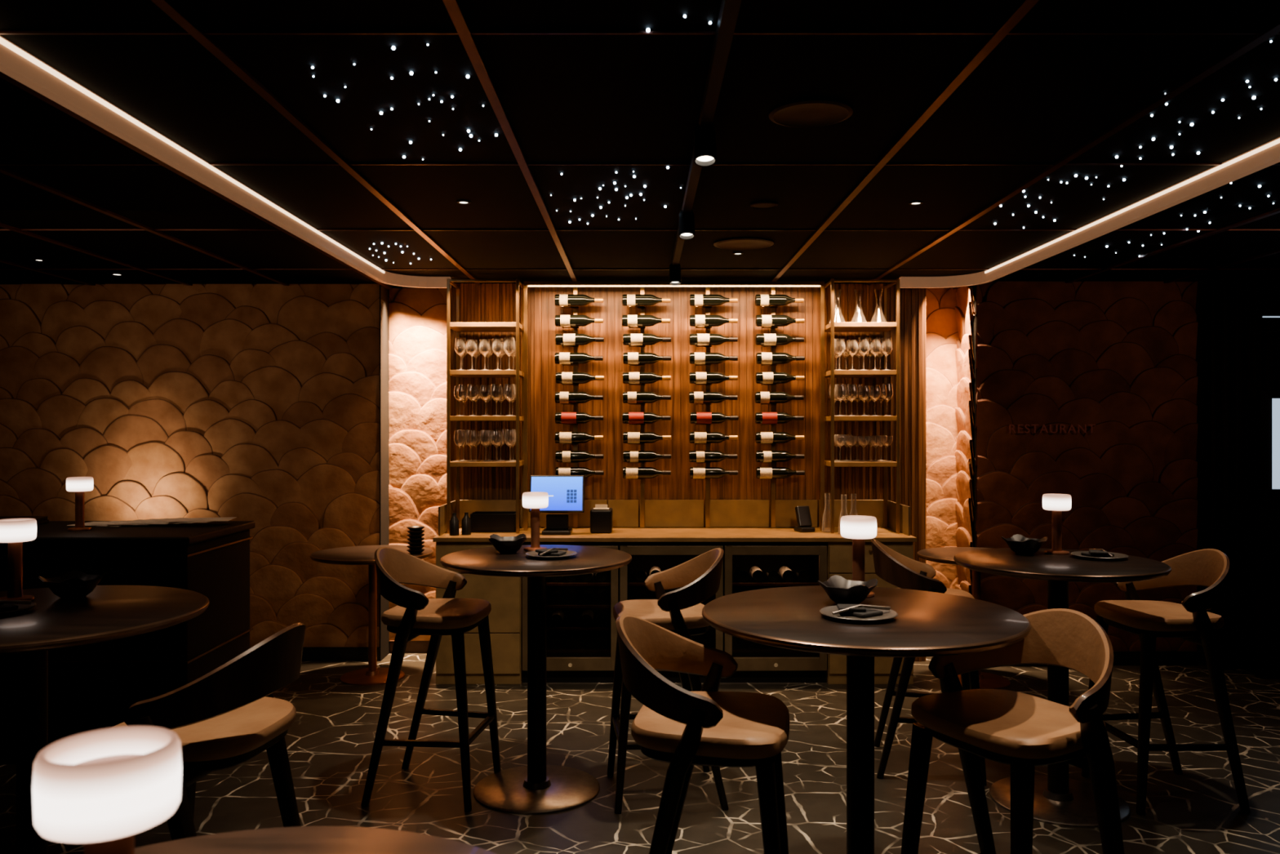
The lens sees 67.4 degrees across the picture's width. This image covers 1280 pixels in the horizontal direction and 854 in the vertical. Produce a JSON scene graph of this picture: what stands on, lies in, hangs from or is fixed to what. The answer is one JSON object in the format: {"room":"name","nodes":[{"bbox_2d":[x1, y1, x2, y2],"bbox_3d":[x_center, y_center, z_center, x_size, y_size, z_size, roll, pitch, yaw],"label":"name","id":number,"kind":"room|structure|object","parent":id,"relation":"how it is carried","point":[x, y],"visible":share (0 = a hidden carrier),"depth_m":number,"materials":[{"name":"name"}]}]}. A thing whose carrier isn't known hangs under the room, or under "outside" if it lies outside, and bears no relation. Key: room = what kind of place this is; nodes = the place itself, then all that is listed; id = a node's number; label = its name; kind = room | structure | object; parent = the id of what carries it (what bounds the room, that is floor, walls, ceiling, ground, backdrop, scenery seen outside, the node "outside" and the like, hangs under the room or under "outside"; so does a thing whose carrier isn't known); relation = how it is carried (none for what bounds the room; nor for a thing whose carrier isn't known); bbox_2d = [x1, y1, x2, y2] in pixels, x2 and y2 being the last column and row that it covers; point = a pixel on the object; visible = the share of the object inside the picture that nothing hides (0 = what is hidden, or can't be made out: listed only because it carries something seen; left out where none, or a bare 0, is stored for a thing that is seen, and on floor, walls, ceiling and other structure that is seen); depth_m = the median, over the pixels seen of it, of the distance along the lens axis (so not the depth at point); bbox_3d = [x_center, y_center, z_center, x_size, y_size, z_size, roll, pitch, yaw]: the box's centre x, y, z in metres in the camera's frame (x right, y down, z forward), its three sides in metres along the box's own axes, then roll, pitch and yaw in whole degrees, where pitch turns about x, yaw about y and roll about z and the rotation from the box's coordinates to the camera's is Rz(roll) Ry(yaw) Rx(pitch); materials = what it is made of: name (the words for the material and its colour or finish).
{"room":"bar","nodes":[
{"label":"bar","id":0,"kind":"room"},
{"bbox_2d":[390,640,429,653],"bbox_3d":[0.245,0.310,7.000,4.050,2.580,0.400,0,0,0],"label":"wall niche","id":1,"kind":"object","parent":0,"point":[412,646],"visible":0.07,"depth_m":6.80,"materials":[{"name":"brown wood"}]},
{"bbox_2d":[450,283,925,661],"bbox_3d":[0.329,0.310,6.674,3.253,2.580,0.252,0,0,0],"label":"wood wall panel","id":2,"kind":"object","parent":1,"relation":"attached to","point":[485,302],"visible":0.32,"depth_m":6.55,"materials":[{"name":"brown wood"}]},
{"bbox_2d":[0,0,1279,288],"bbox_3d":[0.000,-1.030,2.600,10.000,0.100,9.200,0,0,0],"label":"ceiling","id":3,"kind":"structure","parent":0,"point":[565,99],"depth_m":3.22,"materials":[{"name":"brown metal"}]},
{"bbox_2d":[33,258,44,261],"bbox_3d":[-3.518,-0.977,5.622,0.060,0.006,0.060,0,0,0],"label":"recessed light","id":4,"kind":"object","parent":3,"relation":"in","point":[37,260],"visible":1,"depth_m":5.61,"materials":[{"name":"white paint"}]},
{"bbox_2d":[110,272,124,275],"bbox_3d":[-3.350,-0.977,6.150,0.080,0.006,0.080,0,0,0],"label":"recessed light","id":5,"kind":"object","parent":3,"relation":"in","point":[111,273],"visible":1,"depth_m":6.14,"materials":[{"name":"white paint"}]},
{"bbox_2d":[0,35,450,288],"bbox_3d":[-1.439,-0.945,2.199,0.398,0.070,8.198,0,0,0],"label":"light","id":6,"kind":"object","parent":3,"relation":"attached to","point":[15,63],"visible":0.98,"depth_m":3.25,"materials":[{"name":"white"}]},
{"bbox_2d":[456,200,471,204],"bbox_3d":[-0.767,-0.977,4.176,0.060,0.006,0.060,0,0,0],"label":"recessed light","id":7,"kind":"object","parent":3,"relation":"in","point":[460,202],"visible":1,"depth_m":4.17,"materials":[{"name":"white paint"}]},
{"bbox_2d":[0,0,1279,288],"bbox_3d":[0.000,-0.974,2.572,10.000,0.012,9.144,0,0,0],"label":"grid","id":8,"kind":"object","parent":3,"relation":"attached to","point":[453,7],"depth_m":3.55,"materials":[{"name":"brown wood"}]},
{"bbox_2d":[668,0,742,285],"bbox_3d":[0.205,-0.902,3.350,0.072,0.149,5.700,0,0,0],"label":"track light","id":9,"kind":"object","parent":3,"relation":"attached to","point":[704,153],"depth_m":2.99,"materials":[{"name":"black metal"}]},
{"bbox_2d":[732,252,743,254],"bbox_3d":[0.552,-0.977,5.411,0.060,0.006,0.060,0,0,0],"label":"recessed light","id":10,"kind":"object","parent":3,"relation":"in","point":[733,253],"visible":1,"depth_m":5.39,"materials":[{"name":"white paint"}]},
{"bbox_2d":[713,237,773,249],"bbox_3d":[0.553,-0.975,5.122,0.320,0.010,0.320,0,0,0],"label":"ceiling speaker","id":11,"kind":"object","parent":3,"relation":"in","point":[735,243],"depth_m":5.09},
{"bbox_2d":[750,200,777,208],"bbox_3d":[0.546,-0.975,4.222,0.120,0.010,0.120,0,0,0],"label":"ceiling speaker","id":12,"kind":"object","parent":3,"relation":"in","point":[761,204],"depth_m":4.21},
{"bbox_2d":[768,98,853,127],"bbox_3d":[0.532,-0.975,2.994,0.260,0.010,0.260,0,0,0],"label":"ceiling speaker","id":13,"kind":"object","parent":3,"relation":"in","point":[806,113],"depth_m":2.97},
{"bbox_2d":[908,200,923,204],"bbox_3d":[1.204,-0.977,4.191,0.060,0.006,0.060,0,0,0],"label":"recessed light","id":14,"kind":"object","parent":3,"relation":"in","point":[913,202],"visible":1,"depth_m":4.18,"materials":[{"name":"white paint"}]},
{"bbox_2d":[898,137,1279,288],"bbox_3d":[1.949,-0.945,2.199,0.498,0.070,8.198,0,0,0],"label":"light","id":15,"kind":"object","parent":3,"relation":"attached to","point":[1268,154],"visible":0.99,"depth_m":4.24,"materials":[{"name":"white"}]},
{"bbox_2d":[0,653,1279,853],"bbox_3d":[0.000,1.650,2.600,10.000,0.100,9.200,0,0,0],"label":"floor","id":16,"kind":"structure","parent":0,"point":[330,740],"depth_m":4.36,"materials":[{"name":"stone"}]},
{"bbox_2d":[0,585,208,853],"bbox_3d":[-1.880,1.085,2.970,1.000,1.030,1.000,0,0,0],"label":"table","id":17,"kind":"object","parent":16,"relation":"on","point":[108,612],"visible":0.88,"depth_m":2.93,"materials":[{"name":"brown wood"}]},
{"bbox_2d":[0,518,36,600],"bbox_3d":[-2.050,0.437,3.150,0.121,0.266,0.121,0,0,0],"label":"table lamp","id":18,"kind":"object","parent":17,"relation":"on","point":[13,531],"visible":0.94,"depth_m":3.13,"materials":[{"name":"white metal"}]},
{"bbox_2d":[0,600,36,615],"bbox_3d":[-1.990,0.550,2.950,0.230,0.040,0.230,0,0,-29],"label":"plate setting","id":19,"kind":"object","parent":17,"relation":"on","point":[6,606],"visible":1,"depth_m":2.96,"materials":[{"name":"ceramic"}]},
{"bbox_2d":[38,569,107,598],"bbox_3d":[-1.900,0.531,3.220,0.170,0.078,0.170,0,0,16],"label":"serving bowl","id":20,"kind":"object","parent":17,"relation":"on","point":[74,584],"visible":1,"depth_m":3.18,"materials":[{"name":"ceramic"}]},
{"bbox_2d":[0,520,254,764],"bbox_3d":[-2.875,1.060,4.925,1.490,1.080,0.790,0,0,0],"label":"bar counter","id":21,"kind":"object","parent":16,"relation":"on","point":[92,686],"visible":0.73,"depth_m":4.55,"materials":[{"name":"black paint"}]},
{"bbox_2d":[0,515,48,524],"bbox_3d":[-3.350,0.500,5.075,0.300,0.037,0.250,0,0,0],"label":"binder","id":22,"kind":"object","parent":21,"relation":"on","point":[40,519],"visible":0.44,"depth_m":5.13,"materials":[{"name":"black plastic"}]},
{"bbox_2d":[66,476,93,530],"bbox_3d":[-2.830,0.387,4.850,0.121,0.266,0.121,0,0,0],"label":"table lamp","id":23,"kind":"object","parent":21,"relation":"on","point":[79,485],"visible":1,"depth_m":4.83,"materials":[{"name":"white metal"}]},
{"bbox_2d":[66,516,236,526],"bbox_3d":[-2.589,0.506,5.120,0.844,0.026,0.253,0,0,0],"label":"papers","id":24,"kind":"object","parent":21,"relation":"on","point":[179,520],"visible":0.98,"depth_m":5.06,"materials":[{"name":"paper"}]},
{"bbox_2d":[111,622,306,839],"bbox_3d":[-1.181,1.070,2.637,0.497,1.068,0.549,0,0,8],"label":"bar stool","id":25,"kind":"object","parent":16,"relation":"on","point":[230,714],"visible":0.8,"depth_m":2.48,"materials":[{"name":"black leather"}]},
{"bbox_2d":[134,826,495,853],"bbox_3d":[-0.450,1.085,0.955,0.850,1.030,0.850,0,0,0],"label":"table","id":26,"kind":"object","parent":16,"relation":"on","point":[295,839],"visible":0.98,"depth_m":1.32,"materials":[{"name":"brown wood"}]},
{"bbox_2d":[31,725,182,853],"bbox_3d":[-0.500,0.434,0.905,0.123,0.271,0.123,0,0,0],"label":"table lamp","id":27,"kind":"object","parent":26,"relation":"on","point":[100,788],"visible":1,"depth_m":0.86,"materials":[{"name":"white glass"}]},
{"bbox_2d":[310,544,433,685],"bbox_3d":[-1.710,1.200,6.140,0.760,0.800,0.760,0,0,0],"label":"round table","id":28,"kind":"object","parent":16,"relation":"on","point":[361,554],"visible":0.83,"depth_m":6.12,"materials":[{"name":"brown wood"}]},
{"bbox_2d":[406,525,425,553],"bbox_3d":[-1.420,0.716,6.080,0.114,0.168,0.114,0,0,0],"label":"bowls","id":29,"kind":"object","parent":28,"relation":"on","point":[415,535],"visible":1,"depth_m":6.05,"materials":[{"name":"ceramic"}]},
{"bbox_2d":[360,546,501,811],"bbox_3d":[-0.919,1.070,4.253,0.497,1.068,0.549,0,0,8],"label":"bar stool","id":30,"kind":"object","parent":16,"relation":"on","point":[415,615],"visible":1,"depth_m":4.09,"materials":[{"name":"black wood"}]},
{"bbox_2d":[440,544,631,814],"bbox_3d":[-0.455,1.085,4.240,0.840,1.030,0.840,0,0,0],"label":"table","id":31,"kind":"object","parent":16,"relation":"on","point":[536,788],"visible":0.91,"depth_m":4.20,"materials":[{"name":"brown wood"}]},
{"bbox_2d":[488,533,526,553],"bbox_3d":[-0.600,0.531,4.360,0.170,0.078,0.170,0,0,-7],"label":"serving bowl","id":32,"kind":"object","parent":31,"relation":"on","point":[504,544],"visible":1,"depth_m":4.31,"materials":[{"name":"ceramic"}]},
{"bbox_2d":[522,491,548,551],"bbox_3d":[-0.485,0.437,4.450,0.121,0.266,0.121,0,0,0],"label":"table lamp","id":33,"kind":"object","parent":31,"relation":"on","point":[534,500],"visible":0.98,"depth_m":4.43,"materials":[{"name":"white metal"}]},
{"bbox_2d":[524,547,577,559],"bbox_3d":[-0.390,0.550,4.220,0.230,0.040,0.230,0,0,38],"label":"plate setting","id":34,"kind":"object","parent":31,"relation":"on","point":[553,553],"visible":1,"depth_m":4.19,"materials":[{"name":"ceramic"}]},
{"bbox_2d":[607,547,728,813],"bbox_3d":[0.119,1.070,4.222,0.497,1.068,0.549,0,0,-6],"label":"bar stool","id":35,"kind":"object","parent":16,"relation":"on","point":[679,611],"visible":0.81,"depth_m":4.07,"materials":[{"name":"beige leather"}]},
{"bbox_2d":[432,527,916,684],"bbox_3d":[0.215,1.141,6.235,2.990,0.918,0.610,0,0,0],"label":"bar counter","id":36,"kind":"object","parent":16,"relation":"on","point":[504,593],"depth_m":5.97,"materials":[{"name":"brown wood"}]},
{"bbox_2d":[449,511,471,535],"bbox_3d":[-1.135,0.611,6.065,0.136,0.140,0.059,0,0,-23],"label":"dispensers","id":37,"kind":"object","parent":36,"relation":"on","point":[466,521],"visible":1,"depth_m":6.05,"materials":[{"name":"plastic"}]},
{"bbox_2d":[446,278,524,533],"bbox_3d":[-1.006,-0.135,6.320,0.463,1.630,0.340,0,0,0],"label":"display shelf","id":38,"kind":"object","parent":36,"relation":"on","point":[458,326],"visible":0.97,"depth_m":6.16,"materials":[{"name":"gold metal"}]},
{"bbox_2d":[470,511,519,532],"bbox_3d":[-0.950,0.621,6.300,0.308,0.120,0.188,0,0,0],"label":"box","id":39,"kind":"object","parent":36,"relation":"on","point":[481,521],"visible":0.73,"depth_m":6.21,"materials":[{"name":"plastic"}]},
{"bbox_2d":[528,475,584,534],"bbox_3d":[-0.530,0.495,6.150,0.350,0.373,0.200,0,0,0],"label":"terminal","id":40,"kind":"object","parent":36,"relation":"on","point":[566,493],"visible":0.99,"depth_m":6.11,"materials":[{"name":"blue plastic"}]},
{"bbox_2d":[522,545,618,671],"bbox_3d":[-0.432,1.124,6.207,0.595,0.776,0.525,0,0,0],"label":"wine fridge","id":41,"kind":"object","parent":36,"relation":"in","point":[580,617],"visible":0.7,"depth_m":6.05,"materials":[{"name":"brown metal"}]},
{"bbox_2d":[590,504,612,533],"bbox_3d":[-0.250,0.591,6.240,0.140,0.180,0.180,0,0,0],"label":"receipt printer","id":42,"kind":"object","parent":36,"relation":"on","point":[601,516],"visible":1,"depth_m":6.15,"materials":[{"name":"black plastic"}]},
{"bbox_2d":[619,545,723,671],"bbox_3d":[0.195,1.124,6.207,0.640,0.776,0.525,0,0,0],"label":"wine fridge","id":43,"kind":"object","parent":36,"relation":"in","point":[646,560],"visible":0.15,"depth_m":6.05,"materials":[{"name":"black glass"}]},
{"bbox_2d":[524,281,824,529],"bbox_3d":[0.225,-0.140,6.420,1.984,1.640,0.180,0,0,0],"label":"wine rack","id":44,"kind":"object","parent":36,"relation":"on","point":[707,378],"visible":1,"depth_m":6.38,"materials":[{"name":"gold metal"}]},
{"bbox_2d":[438,499,910,535],"bbox_3d":[0.215,0.588,6.277,2.960,0.186,0.515,0,0,0],"label":"backsplash","id":45,"kind":"structure","parent":36,"relation":"on","point":[658,513],"depth_m":6.52,"materials":[{"name":"brown metal"}]},
{"bbox_2d":[432,527,916,542],"bbox_3d":[0.215,0.696,6.235,2.990,0.028,0.610,0,0,0],"label":"countertop","id":46,"kind":"structure","parent":36,"relation":"on","point":[578,534],"depth_m":6.01,"materials":[{"name":"brown wood"}]},
{"bbox_2d":[722,545,826,671],"bbox_3d":[0.843,1.124,6.207,0.635,0.776,0.525,0,0,0],"label":"wine fridge","id":47,"kind":"object","parent":36,"relation":"in","point":[745,567],"visible":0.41,"depth_m":6.03,"materials":[{"name":"black glass"}]},
{"bbox_2d":[794,505,815,532],"bbox_3d":[1.074,0.599,6.269,0.100,0.164,0.120,0,0,-17],"label":"card terminal","id":48,"kind":"object","parent":36,"relation":"on","point":[802,513],"visible":1,"depth_m":6.26,"materials":[{"name":"black plastic"}]},
{"bbox_2d":[821,493,857,533],"bbox_3d":[1.288,0.556,6.213,0.189,0.250,0.224,0,0,-44],"label":"glass carafe","id":49,"kind":"object","parent":36,"relation":"on","point":[822,529],"visible":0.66,"depth_m":6.20,"materials":[{"name":"clear glass"}]},
{"bbox_2d":[824,278,899,533],"bbox_3d":[1.445,-0.135,6.320,0.440,1.630,0.340,0,0,0],"label":"display shelf","id":50,"kind":"object","parent":36,"relation":"on","point":[833,326],"visible":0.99,"depth_m":6.20,"materials":[{"name":"gold metal"}]},
{"bbox_2d":[615,613,789,853],"bbox_3d":[0.181,1.070,2.683,0.497,1.068,0.549,0,0,10],"label":"bar stool","id":51,"kind":"object","parent":16,"relation":"on","point":[675,725],"visible":1,"depth_m":2.52,"materials":[{"name":"beige leather"}]},
{"bbox_2d":[702,585,1031,853],"bbox_3d":[0.682,1.085,2.970,0.980,1.030,0.980,0,0,0],"label":"table","id":52,"kind":"object","parent":16,"relation":"on","point":[926,623],"visible":0.9,"depth_m":2.93,"materials":[{"name":"brown wood"}]},
{"bbox_2d":[817,574,877,604],"bbox_3d":[0.670,0.531,3.100,0.170,0.078,0.170,0,0,34],"label":"serving bowl","id":53,"kind":"object","parent":52,"relation":"on","point":[841,590],"visible":0.93,"depth_m":3.06,"materials":[{"name":"ceramic"}]},
{"bbox_2d":[840,515,876,597],"bbox_3d":[0.740,0.437,3.250,0.121,0.266,0.121,0,0,0],"label":"table lamp","id":54,"kind":"object","parent":52,"relation":"on","point":[858,528],"visible":0.83,"depth_m":3.22,"materials":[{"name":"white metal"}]},
{"bbox_2d":[819,604,897,622],"bbox_3d":[0.655,0.550,2.880,0.230,0.040,0.230,0,0,-11],"label":"plate setting","id":55,"kind":"object","parent":52,"relation":"on","point":[851,612],"visible":1,"depth_m":2.86,"materials":[{"name":"ceramic"}]},
{"bbox_2d":[871,538,986,785],"bbox_3d":[1.351,1.070,4.554,0.497,1.068,0.549,0,0,12],"label":"bar stool","id":56,"kind":"object","parent":16,"relation":"on","point":[902,571],"visible":0.49,"depth_m":4.39,"materials":[{"name":"beige leather"}]},
{"bbox_2d":[916,546,1010,688],"bbox_3d":[2.120,1.200,6.050,0.720,0.800,0.720,0,0,0],"label":"round table","id":57,"kind":"object","parent":16,"relation":"on","point":[946,555],"visible":0.39,"depth_m":6.03,"materials":[{"name":"brown wood"}]},
{"bbox_2d":[901,608,1124,853],"bbox_3d":[1.057,1.070,2.709,0.497,1.068,0.549,0,0,-28],"label":"bar stool","id":58,"kind":"object","parent":16,"relation":"on","point":[1024,731],"visible":0.95,"depth_m":2.69,"materials":[{"name":"beige leather"}]},
{"bbox_2d":[953,547,1171,827],"bbox_3d":[1.790,1.085,4.110,0.850,1.030,0.850,0,0,0],"label":"table","id":59,"kind":"object","parent":16,"relation":"on","point":[1060,799],"visible":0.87,"depth_m":4.05,"materials":[{"name":"brown wood"}]},
{"bbox_2d":[1000,533,1048,554],"bbox_3d":[1.730,0.531,4.320,0.170,0.078,0.170,0,0,-41],"label":"serving bowl","id":60,"kind":"object","parent":59,"relation":"on","point":[1019,544],"visible":1,"depth_m":4.28,"materials":[{"name":"ceramic"}]},
{"bbox_2d":[1042,493,1071,555],"bbox_3d":[1.880,0.437,4.330,0.121,0.266,0.121,0,0,0],"label":"table lamp","id":61,"kind":"object","parent":59,"relation":"on","point":[1057,503],"visible":1,"depth_m":4.31,"materials":[{"name":"white metal"}]},
{"bbox_2d":[1070,548,1128,559],"bbox_3d":[2.000,0.550,4.180,0.230,0.040,0.230,0,0,4],"label":"plate setting","id":62,"kind":"object","parent":59,"relation":"on","point":[1093,553],"visible":1,"depth_m":4.15,"materials":[{"name":"ceramic"}]},
{"bbox_2d":[1081,548,1250,815],"bbox_3d":[2.289,1.070,4.201,0.497,1.068,0.549,0,0,-4],"label":"bar stool","id":63,"kind":"object","parent":16,"relation":"on","point":[1189,620],"visible":0.95,"depth_m":4.00,"materials":[{"name":"beige leather"}]},
{"bbox_2d":[1255,315,1279,678],"bbox_3d":[4.224,0.449,6.122,0.560,2.303,0.056,0,0,0],"label":"wall display","id":64,"kind":"object","parent":16,"relation":"on","point":[1267,402],"visible":1,"depth_m":6.10,"materials":[{"name":"black paint"}]},
{"bbox_2d":[970,282,1209,662],"bbox_3d":[3.635,0.310,6.850,2.730,2.580,0.700,0,0,0],"label":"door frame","id":65,"kind":"structure","parent":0,"point":[1202,302],"depth_m":6.50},
{"bbox_2d":[1014,650,1199,665],"bbox_3d":[3.010,1.555,6.470,1.480,0.090,0.060,0,0,0],"label":"baseboard","id":66,"kind":"structure","parent":65,"relation":"attached to","point":[1174,657],"depth_m":6.44,"materials":[{"name":"black paint"}]},
{"bbox_3d":[-3.390,0.310,6.910,3.220,2.580,0.580,0,0,0],"label":"wall","id":67,"kind":"structure","parent":0,"visible":0},
{"bbox_2d":[249,646,379,661],"bbox_3d":[-3.390,1.555,6.590,3.220,0.090,0.060,0,0,0],"label":"baseboard","id":68,"kind":"structure","parent":67,"relation":"attached to","point":[339,653],"depth_m":6.56,"materials":[{"name":"black paint"}]},
{"bbox_2d":[379,284,390,661],"bbox_3d":[-1.776,0.310,6.680,0.008,2.580,0.240,0,0,0],"label":"trim","id":69,"kind":"structure","parent":67,"relation":"attached to","point":[384,642],"depth_m":6.63,"materials":[{"name":"brown wood"}]},
{"bbox_2d":[0,280,1197,651],"bbox_3d":[-0.623,0.265,6.675,8.752,2.490,0.350,0,0,1],"label":"cladding","id":70,"kind":"object","parent":67,"relation":"attached to","point":[260,403],"visible":0.67,"depth_m":6.58,"materials":[{"name":"stone"}]},
{"bbox_2d":[1008,424,1095,432],"bbox_3d":[2.763,0.011,6.430,0.576,0.060,0.006,0,0,0],"label":"wall sign lettering","id":71,"kind":"object","parent":70,"relation":"attached to","point":[1013,425],"visible":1,"depth_m":6.43,"materials":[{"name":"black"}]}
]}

